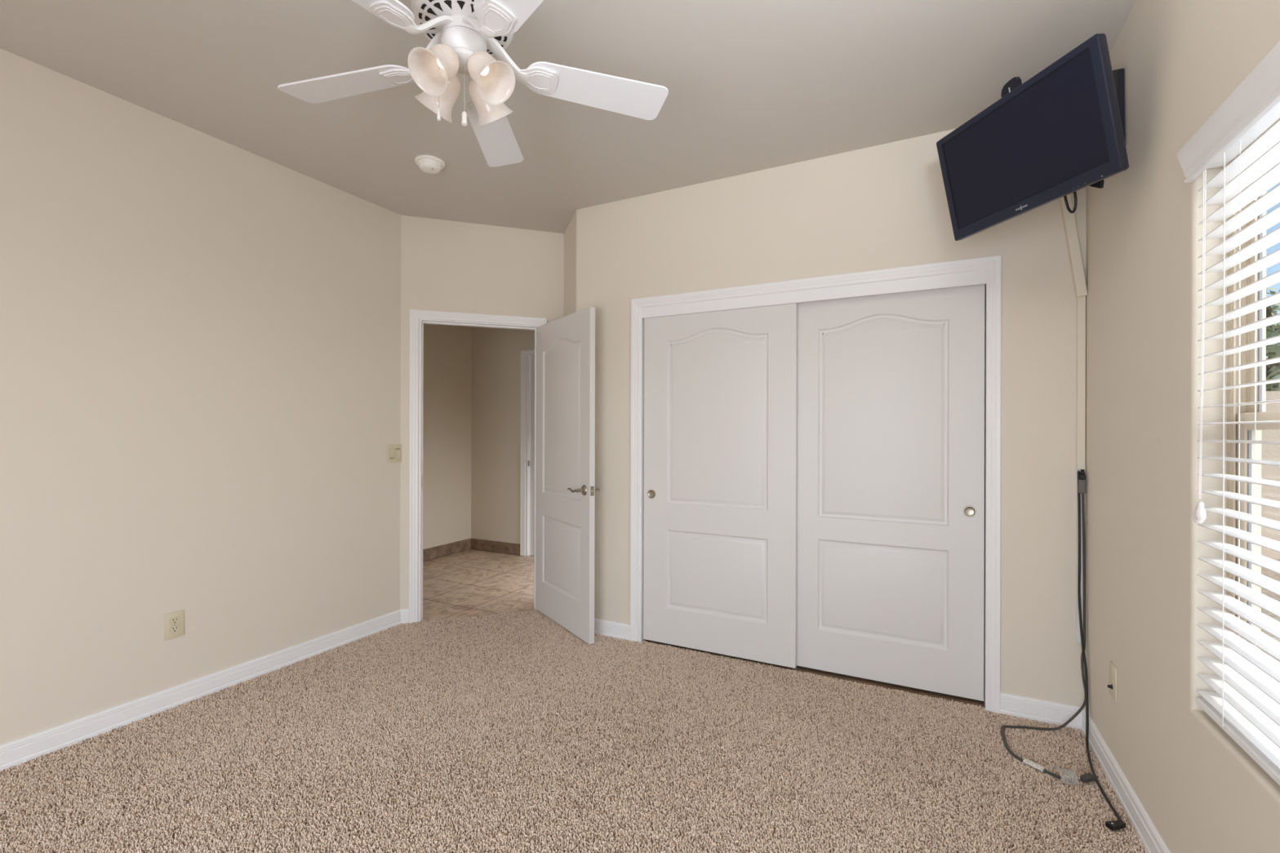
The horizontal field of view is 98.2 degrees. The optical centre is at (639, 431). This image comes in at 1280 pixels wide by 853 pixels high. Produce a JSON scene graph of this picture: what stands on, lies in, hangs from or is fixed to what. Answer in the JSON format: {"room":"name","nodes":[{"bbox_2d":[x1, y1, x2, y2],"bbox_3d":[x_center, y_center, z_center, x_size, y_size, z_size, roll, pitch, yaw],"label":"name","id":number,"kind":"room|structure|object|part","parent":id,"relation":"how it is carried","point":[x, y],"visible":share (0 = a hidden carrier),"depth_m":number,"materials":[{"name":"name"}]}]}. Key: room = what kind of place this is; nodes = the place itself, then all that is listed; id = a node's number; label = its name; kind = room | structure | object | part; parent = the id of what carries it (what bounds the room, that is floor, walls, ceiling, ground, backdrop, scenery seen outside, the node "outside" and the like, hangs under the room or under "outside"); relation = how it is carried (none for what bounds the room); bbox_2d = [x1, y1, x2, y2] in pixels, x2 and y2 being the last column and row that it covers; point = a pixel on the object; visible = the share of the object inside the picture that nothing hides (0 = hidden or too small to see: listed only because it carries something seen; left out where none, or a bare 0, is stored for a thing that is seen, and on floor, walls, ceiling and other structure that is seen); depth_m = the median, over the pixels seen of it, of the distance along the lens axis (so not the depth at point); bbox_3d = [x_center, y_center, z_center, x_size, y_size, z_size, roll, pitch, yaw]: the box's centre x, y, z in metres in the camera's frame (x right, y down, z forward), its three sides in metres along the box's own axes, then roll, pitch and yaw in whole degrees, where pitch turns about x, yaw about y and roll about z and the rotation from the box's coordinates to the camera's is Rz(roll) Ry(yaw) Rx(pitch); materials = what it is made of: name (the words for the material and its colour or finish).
{"room":"empty bedroom","nodes":[
{"label":"empty bedroom","id":0,"kind":"room"},
{"bbox_2d":[0,48,400,745],"bbox_3d":[-2.551,-0.079,1.978,0.120,2.740,4.047,0,0,27],"label":"wall","id":1,"kind":"structure","parent":0,"point":[200,332],"depth_m":2.58,"materials":[{"name":"beige paint"}]},
{"bbox_2d":[164,609,184,640],"bbox_3d":[-2.172,0.904,2.586,0.008,0.122,0.076,0,0,27],"label":"power outlet","id":2,"kind":"object","parent":1,"relation":"attached to","point":[173,621],"visible":1,"depth_m":2.58,"materials":[{"name":"beige plastic"}]},
{"bbox_2d":[170,625,179,633],"bbox_3d":[-2.170,0.924,2.585,0.003,0.029,0.034,0,0,27],"label":"receptacle","id":3,"kind":"object","parent":2,"relation":"attached to","point":[174,628],"depth_m":2.58,"materials":[{"name":"beige plastic"}]},
{"bbox_2d":[170,617,179,624],"bbox_3d":[-2.170,0.885,2.585,0.003,0.029,0.034,0,0,27],"label":"receptacle","id":4,"kind":"object","parent":2,"relation":"attached to","point":[174,620],"depth_m":2.58,"materials":[{"name":"beige plastic"}]},
{"bbox_2d":[0,608,408,771],"bbox_3d":[-2.455,1.241,1.987,0.049,0.101,3.915,0,0,27],"label":"baseboard","id":5,"kind":"structure","parent":1,"relation":"attached to","point":[33,746],"depth_m":2.58,"materials":[{"name":"white paint"}]},
{"bbox_2d":[386,444,401,462],"bbox_3d":[-1.620,0.147,3.663,0.010,0.121,0.124,0,0,27],"label":"light switch","id":6,"kind":"object","parent":1,"relation":"attached to","point":[393,452],"visible":1,"depth_m":3.65,"materials":[{"name":"beige plastic"}]},
{"bbox_2d":[422,324,471,549],"bbox_3d":[-2.716,-0.079,4.522,0.100,2.740,3.792,0,0,27],"label":"wall","id":7,"kind":"structure","parent":0,"point":[447,349],"depth_m":5.79,"materials":[{"name":"beige paint"}]},
{"bbox_2d":[422,537,519,561],"bbox_3d":[-2.368,1.234,4.343,0.688,0.116,3.592,0,0,27],"label":"baseboard","id":8,"kind":"structure","parent":7,"relation":"attached to","point":[442,550],"depth_m":5.87,"materials":[{"name":"brown tile"}]},
{"bbox_2d":[400,215,564,621],"bbox_3d":[-1.065,-0.075,3.946,1.267,2.740,0.120,0,0,-18],"label":"wall","id":9,"kind":"structure","parent":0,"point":[446,265],"depth_m":3.84,"materials":[{"name":"beige paint"}]},
{"bbox_2d":[408,309,546,623],"bbox_3d":[-1.130,0.239,3.918,0.918,2.111,0.138,0,0,-18],"label":"door frame","id":10,"kind":"structure","parent":9,"relation":"attached to","point":[426,317],"depth_m":3.74,"materials":[{"name":"white paint"}]},
{"bbox_2d":[535,306,599,644],"bbox_3d":[-0.507,0.266,3.673,0.165,2.026,0.827,0,0,-33],"label":"door","id":11,"kind":"structure","parent":10,"relation":"attached to","point":[565,472],"depth_m":3.58,"materials":[{"name":"white paint"}]},
{"bbox_3d":[-0.398,0.362,3.402,0.055,0.026,0.127,0,0,-34],"label":"lever","id":12,"kind":"part","parent":11,"relation":"part of","materials":[{"name":"silver metal"}]},
{"bbox_3d":[-0.344,0.360,3.378,0.012,0.064,0.064,0,0,-34],"label":"handle","id":13,"kind":"part","parent":11,"relation":"part of","materials":[{"name":"silver metal"}]},
{"bbox_3d":[-0.287,0.360,3.336,0.025,0.058,0.002,0,0,-34],"label":"latch plate","id":14,"kind":"part","parent":11,"relation":"part of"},
{"bbox_2d":[471,326,534,543],"bbox_3d":[0.494,-0.071,4.958,5.423,2.740,0.100,0,0,27],"label":"wall","id":15,"kind":"structure","parent":0,"point":[495,406],"depth_m":5.94,"materials":[{"name":"beige paint"}]},
{"bbox_2d":[520,349,534,555],"bbox_3d":[-0.800,0.230,5.614,0.936,2.132,0.126,0,0,27],"label":"door frame","id":16,"kind":"structure","parent":15,"relation":"attached to","point":[525,486],"depth_m":5.76,"materials":[{"name":"white paint"}]},
{"bbox_2d":[530,356,534,555],"bbox_3d":[-0.794,0.254,5.618,0.785,2.060,0.035,0,0,27],"label":"door","id":17,"kind":"structure","parent":15,"relation":"in","point":[532,358],"depth_m":5.76,"materials":[{"name":"white paint"}]},
{"bbox_2d":[0,0,1136,233],"bbox_3d":[-0.974,-1.520,2.384,5.492,0.150,6.240,0,0,27],"label":"ceiling","id":18,"kind":"structure","parent":0,"point":[753,86],"depth_m":2.26,"materials":[{"name":"grey paint"}]},
{"bbox_2d":[414,155,444,173],"bbox_3d":[-1.127,-1.422,2.973,0.154,0.047,0.154,0,0,27],"label":"smoke detector","id":19,"kind":"object","parent":18,"relation":"attached to","point":[429,164],"visible":1,"depth_m":2.94,"materials":[{"name":"white plastic"}]},
{"bbox_2d":[277,0,668,167],"bbox_3d":[-0.573,-1.187,1.694,1.283,0.513,1.268,0,0,27],"label":"ceiling fan","id":20,"kind":"object","parent":18,"relation":"hanging from","point":[464,36],"visible":1,"depth_m":1.74,"materials":[{"name":"white metal"}]},
{"bbox_3d":[-0.951,-1.145,1.826,0.477,0.036,0.150,0,0,16],"label":"blade","id":21,"kind":"part","parent":20,"relation":"part of","materials":[{"name":"white laminate"}]},
{"bbox_3d":[-0.778,-1.144,1.359,0.150,0.036,0.477,0,0,34],"label":"blade","id":22,"kind":"part","parent":20,"relation":"part of","materials":[{"name":"white laminate"}]},
{"bbox_3d":[-0.708,-1.177,1.760,0.234,0.107,0.093,0,0,16],"label":"blade arm","id":23,"kind":"part","parent":20,"relation":"part of","materials":[{"name":"white metal"}]},
{"bbox_3d":[-0.644,-1.177,1.573,0.100,0.107,0.237,0,0,27],"label":"blade arm","id":24,"kind":"part","parent":20,"relation":"part of","materials":[{"name":"white metal"}]},
{"bbox_3d":[-0.598,-1.065,1.618,0.125,0.150,0.148,0,0,27],"label":"lamp shade","id":25,"kind":"part","parent":20,"relation":"part of","materials":[{"name":"white glass"}]},
{"bbox_3d":[-0.637,-1.065,1.766,0.148,0.150,0.125,0,0,27],"label":"lamp shade","id":26,"kind":"part","parent":20,"relation":"part of","materials":[{"name":"white glass"}]},
{"bbox_3d":[-0.608,-0.957,1.675,0.012,0.035,0.011,0,0,27],"label":"chain knob","id":27,"kind":"part","parent":20,"relation":"part of","materials":[{"name":"white plastic"}]},
{"bbox_3d":[-0.580,-1.101,1.647,0.037,0.048,0.046,0,0,27],"label":"bulb","id":28,"kind":"part","parent":20,"relation":"part of","materials":[{"name":"beige glass"}]},
{"bbox_3d":[-0.533,-1.044,1.684,0.003,0.149,0.003,0,0,27],"label":"pull chain","id":29,"kind":"part","parent":20,"relation":"part of","materials":[{"name":"beige"}]},
{"bbox_3d":[-0.533,-0.951,1.684,0.017,0.040,0.017,0,0,27],"label":"chain knob","id":30,"kind":"part","parent":20,"relation":"part of","materials":[{"name":"white plastic"}]},
{"bbox_3d":[-0.552,-1.177,1.884,0.171,0.107,0.233,0,0,27],"label":"blade arm","id":31,"kind":"part","parent":20,"relation":"part of","materials":[{"name":"white metal"}]},
{"bbox_3d":[-0.479,-1.101,1.675,0.046,0.048,0.037,0,0,27],"label":"bulb","id":32,"kind":"part","parent":20,"relation":"part of","materials":[{"name":"beige glass"}]},
{"bbox_3d":[-0.438,-1.176,1.576,0.093,0.107,0.234,0,0,-38],"label":"blade arm","id":33,"kind":"part","parent":20,"relation":"part of","materials":[{"name":"white metal"}]},
{"bbox_3d":[-0.489,-1.065,1.806,0.125,0.150,0.148,0,0,27],"label":"lamp shade","id":34,"kind":"part","parent":20,"relation":"part of","materials":[{"name":"white glass"}]},
{"bbox_3d":[-0.450,-1.065,1.657,0.148,0.150,0.125,0,0,27],"label":"lamp shade","id":35,"kind":"part","parent":20,"relation":"part of","materials":[{"name":"white glass"}]},
{"bbox_3d":[-0.560,-1.144,2.135,0.150,0.036,0.477,0,0,-2],"label":"blade","id":36,"kind":"part","parent":20,"relation":"part of","materials":[{"name":"white laminate"}]},
{"bbox_3d":[-0.281,-1.143,1.379,0.150,0.036,0.477,0,0,-38],"label":"blade","id":37,"kind":"part","parent":20,"relation":"part of","materials":[{"name":"white laminate"}]},
{"bbox_3d":[-0.382,-1.176,1.770,0.234,0.107,0.093,0,0,-20],"label":"blade arm","id":38,"kind":"part","parent":20,"relation":"part of","materials":[{"name":"white metal"}]},
{"bbox_3d":[-0.146,-1.143,1.859,0.477,0.036,0.150,0,0,-20],"label":"blade","id":39,"kind":"part","parent":20,"relation":"part of","materials":[{"name":"white laminate"}]},
{"bbox_2d":[0,549,1141,852],"bbox_3d":[-0.846,1.326,2.366,5.450,0.060,6.050,0,0,27],"label":"floor","id":40,"kind":"structure","parent":0,"point":[859,680],"depth_m":3.36,"materials":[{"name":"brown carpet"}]},
{"bbox_2d":[0,609,1147,852],"bbox_3d":[-0.352,1.290,2.046,3.731,0.014,3.343,0,0,27],"label":"carpet","id":41,"kind":"structure","parent":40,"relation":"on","point":[307,677],"depth_m":2.13,"materials":[{"name":"beige carpet"}]},
{"bbox_2d":[1000,469,1098,785],"bbox_3d":[1.660,0.727,2.240,0.327,1.126,0.508,0,0,27],"label":"power cable","id":42,"kind":"object","parent":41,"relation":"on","point":[1069,776],"visible":0.99,"depth_m":2.36,"materials":[{"name":"grey rubber"}]},
{"bbox_2d":[1077,479,1085,493],"bbox_3d":[1.905,0.238,2.389,0.026,0.060,0.018,0,0,27],"label":"socket","id":43,"kind":"object","parent":42,"relation":"attached to","point":[1081,482],"depth_m":2.38,"materials":[{"name":"grey plastic"}]},
{"bbox_2d":[1077,471,1125,831],"bbox_3d":[1.728,0.732,2.087,0.056,1.120,0.730,0,0,32],"label":"cable","id":44,"kind":"object","parent":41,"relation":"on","point":[1113,825],"visible":1,"depth_m":2.33,"materials":[{"name":"black rubber"}]},
{"bbox_2d":[594,618,630,640],"bbox_3d":[-0.393,1.246,3.694,0.183,0.101,0.858,0,0,-39],"label":"baseboard","id":45,"kind":"structure","parent":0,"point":[618,630],"depth_m":3.47,"materials":[{"name":"white paint"}]},
{"bbox_2d":[564,128,1086,707],"bbox_3d":[0.779,-0.070,3.382,2.987,2.740,0.680,0,0,27],"label":"wall","id":46,"kind":"structure","parent":0,"point":[885,206],"depth_m":2.78,"materials":[{"name":"beige paint"}]},
{"bbox_2d":[643,302,797,668],"bbox_3d":[0.438,0.273,3.207,0.917,2.008,0.036,0,0,27],"label":"door","id":47,"kind":"structure","parent":46,"relation":"in","point":[721,387],"depth_m":3.18,"materials":[{"name":"white paint"}]},
{"bbox_3d":[0.069,0.383,3.378,0.054,0.054,0.005,0,0,27],"label":"finger pull","id":48,"kind":"part","parent":47,"relation":"part of","materials":[{"name":"silver metal"}]},
{"bbox_2d":[630,255,1001,713],"bbox_3d":[0.828,0.245,3.034,1.919,2.109,0.136,0,0,27],"label":"door frame","id":49,"kind":"structure","parent":46,"relation":"attached to","point":[987,271],"depth_m":2.77,"materials":[{"name":"white paint"}]},
{"bbox_2d":[796,284,984,701],"bbox_3d":[1.233,0.275,2.847,0.912,2.008,0.036,0,0,27],"label":"door","id":50,"kind":"structure","parent":46,"relation":"in","point":[891,464],"depth_m":2.81,"materials":[{"name":"white paint"}]},
{"bbox_3d":[1.578,0.384,2.654,0.054,0.054,0.005,0,0,27],"label":"finger pull","id":51,"kind":"part","parent":50,"relation":"part of","materials":[{"name":"silver metal"}]},
{"bbox_2d":[1000,68,1124,188],"bbox_3d":[1.619,-1.077,2.193,0.370,0.521,0.673,0,0,27],"label":"bracket","id":52,"kind":"object","parent":46,"relation":"attached to","point":[1118,74],"visible":0.21,"depth_m":1.95,"materials":[{"name":"black metal"}]},
{"bbox_3d":[1.412,-1.081,2.055,0.120,0.422,0.069,0,0,-12],"label":"mounting rail","id":53,"kind":"part","parent":52,"relation":"part of","materials":[{"name":"black metal"}]},
{"bbox_2d":[936,33,1128,240],"bbox_3d":[1.389,-1.019,2.035,0.134,0.420,0.662,0,0,-13],"label":"television","id":54,"kind":"object","parent":52,"relation":"attached to","point":[1058,134],"visible":1,"depth_m":1.94,"materials":[{"name":"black plastic"}]},
{"bbox_2d":[1063,191,1077,213],"bbox_3d":[1.518,-0.809,1.951,0.026,0.080,0.043,0,0,-13],"label":"cable loop","id":55,"kind":"object","parent":54,"relation":"hanging from","point":[1068,209],"visible":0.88,"depth_m":1.95,"materials":[{"name":"black rubber"}]},
{"bbox_3d":[1.747,-1.168,2.057,0.020,0.340,0.250,0,0,27],"label":"wall plate","id":56,"kind":"part","parent":52,"relation":"part of","materials":[{"name":"black metal"}]},
{"bbox_2d":[1059,193,1088,297],"bbox_3d":[1.884,-0.840,2.417,0.104,0.518,0.034,0,0,27],"label":"cover","id":57,"kind":"object","parent":46,"relation":"attached to","point":[1068,219],"visible":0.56,"depth_m":2.40,"materials":[{"name":"beige plastic"}]},
{"bbox_2d":[1075,296,1085,643],"bbox_3d":[1.917,0.168,2.411,0.029,1.510,0.016,0,0,27],"label":"cable","id":58,"kind":"object","parent":46,"relation":"attached to","point":[1081,301],"visible":0.84,"depth_m":2.41,"materials":[{"name":"beige plastic"}]},
{"bbox_2d":[1000,692,1169,852],"bbox_3d":[0.813,1.249,0.553,0.312,0.101,4.327,0,0,27],"label":"baseboard","id":59,"kind":"structure","parent":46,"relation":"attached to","point":[1031,708],"depth_m":2.17,"materials":[{"name":"white paint"}]},
{"bbox_2d":[1084,0,1279,852],"bbox_3d":[1.138,-0.069,0.704,0.125,2.740,5.127,0,0,27],"label":"wall","id":60,"kind":"structure","parent":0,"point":[1180,60],"depth_m":1.62,"materials":[{"name":"beige paint"}]},
{"bbox_2d":[1107,660,1117,702],"bbox_3d":[1.739,0.921,2.046,0.018,0.124,0.078,0,0,27],"label":"outlet","id":61,"kind":"object","parent":60,"relation":"attached to","point":[1113,686],"visible":1,"depth_m":2.04,"materials":[{"name":"beige plastic"}]},
{"bbox_2d":[1177,40,1279,786],"bbox_3d":[1.143,-0.017,0.823,0.090,1.450,1.410,0,0,27],"label":"window blind","id":62,"kind":"object","parent":60,"relation":"attached to","point":[1245,703],"visible":1,"depth_m":1.27,"materials":[{"name":"white plastic"}]},
{"bbox_3d":[1.415,-0.243,1.395,0.003,0.830,0.028,0,0,22],"label":"pull cord","id":63,"kind":"part","parent":62,"relation":"part of","materials":[{"name":"white plastic"}]},
{"bbox_3d":[1.159,0.699,0.821,0.052,0.018,1.365,0,0,27],"label":"rail","id":64,"kind":"part","parent":62,"relation":"part of","materials":[{"name":"white plastic"}]},
{"bbox_3d":[1.405,0.010,1.300,0.056,1.377,0.006,0,0,27],"label":"ladder cord","id":65,"kind":"part","parent":62,"relation":"part of","materials":[{"name":"white fabric"}]},
{"bbox_3d":[1.162,-0.701,0.821,0.054,0.044,1.365,0,0,27],"label":"head rail","id":66,"kind":"part","parent":62,"relation":"part of","materials":[{"name":"white plastic"}]},
{"bbox_2d":[1226,118,1279,650],"bbox_3d":[1.218,-0.003,0.792,0.056,1.471,1.410,0,0,27],"label":"window","id":67,"kind":"structure","parent":60,"relation":"attached to","point":[1246,375],"depth_m":1.38,"materials":[{"name":"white glass"}]},
{"bbox_3d":[1.228,-0.359,0.787,0.019,0.706,1.350,0,0,27],"label":"sash","id":68,"kind":"part","parent":67,"relation":"part of","materials":[{"name":"beige plastic"}]},
{"bbox_3d":[1.208,0.331,0.797,0.019,0.753,1.350,0,0,27],"label":"sash","id":69,"kind":"part","parent":67,"relation":"part of","materials":[{"name":"beige plastic"}]},
{"label":"outside","id":70,"kind":"structure","parent":0,"visible":0},
{"bbox_2d":[1261,558,1279,662],"bbox_3d":[11.262,1.527,11.095,70.000,0.100,90.000,0,0,27],"label":"ground","id":71,"kind":"structure","parent":70,"point":[1273,575],"depth_m":4.96,"materials":[{"name":"beige"}]},
{"bbox_2d":[1261,391,1279,559],"bbox_3d":[11.927,0.539,4.135,14.500,1.980,0.200,0,0,27],"label":"wall","id":72,"kind":"structure","parent":71,"relation":"on","point":[1268,451],"depth_m":6.39,"materials":[{"name":"beige paint"}]},
{"bbox_2d":[1266,287,1279,391],"bbox_3d":[8.873,-0.290,7.715,2.657,3.542,2.685,0,0,27],"label":"leafy tree","id":73,"kind":"object","parent":71,"relation":"on","point":[1273,371],"visible":0.03,"depth_m":7.34,"materials":[{"name":"green plant"}]}
]}

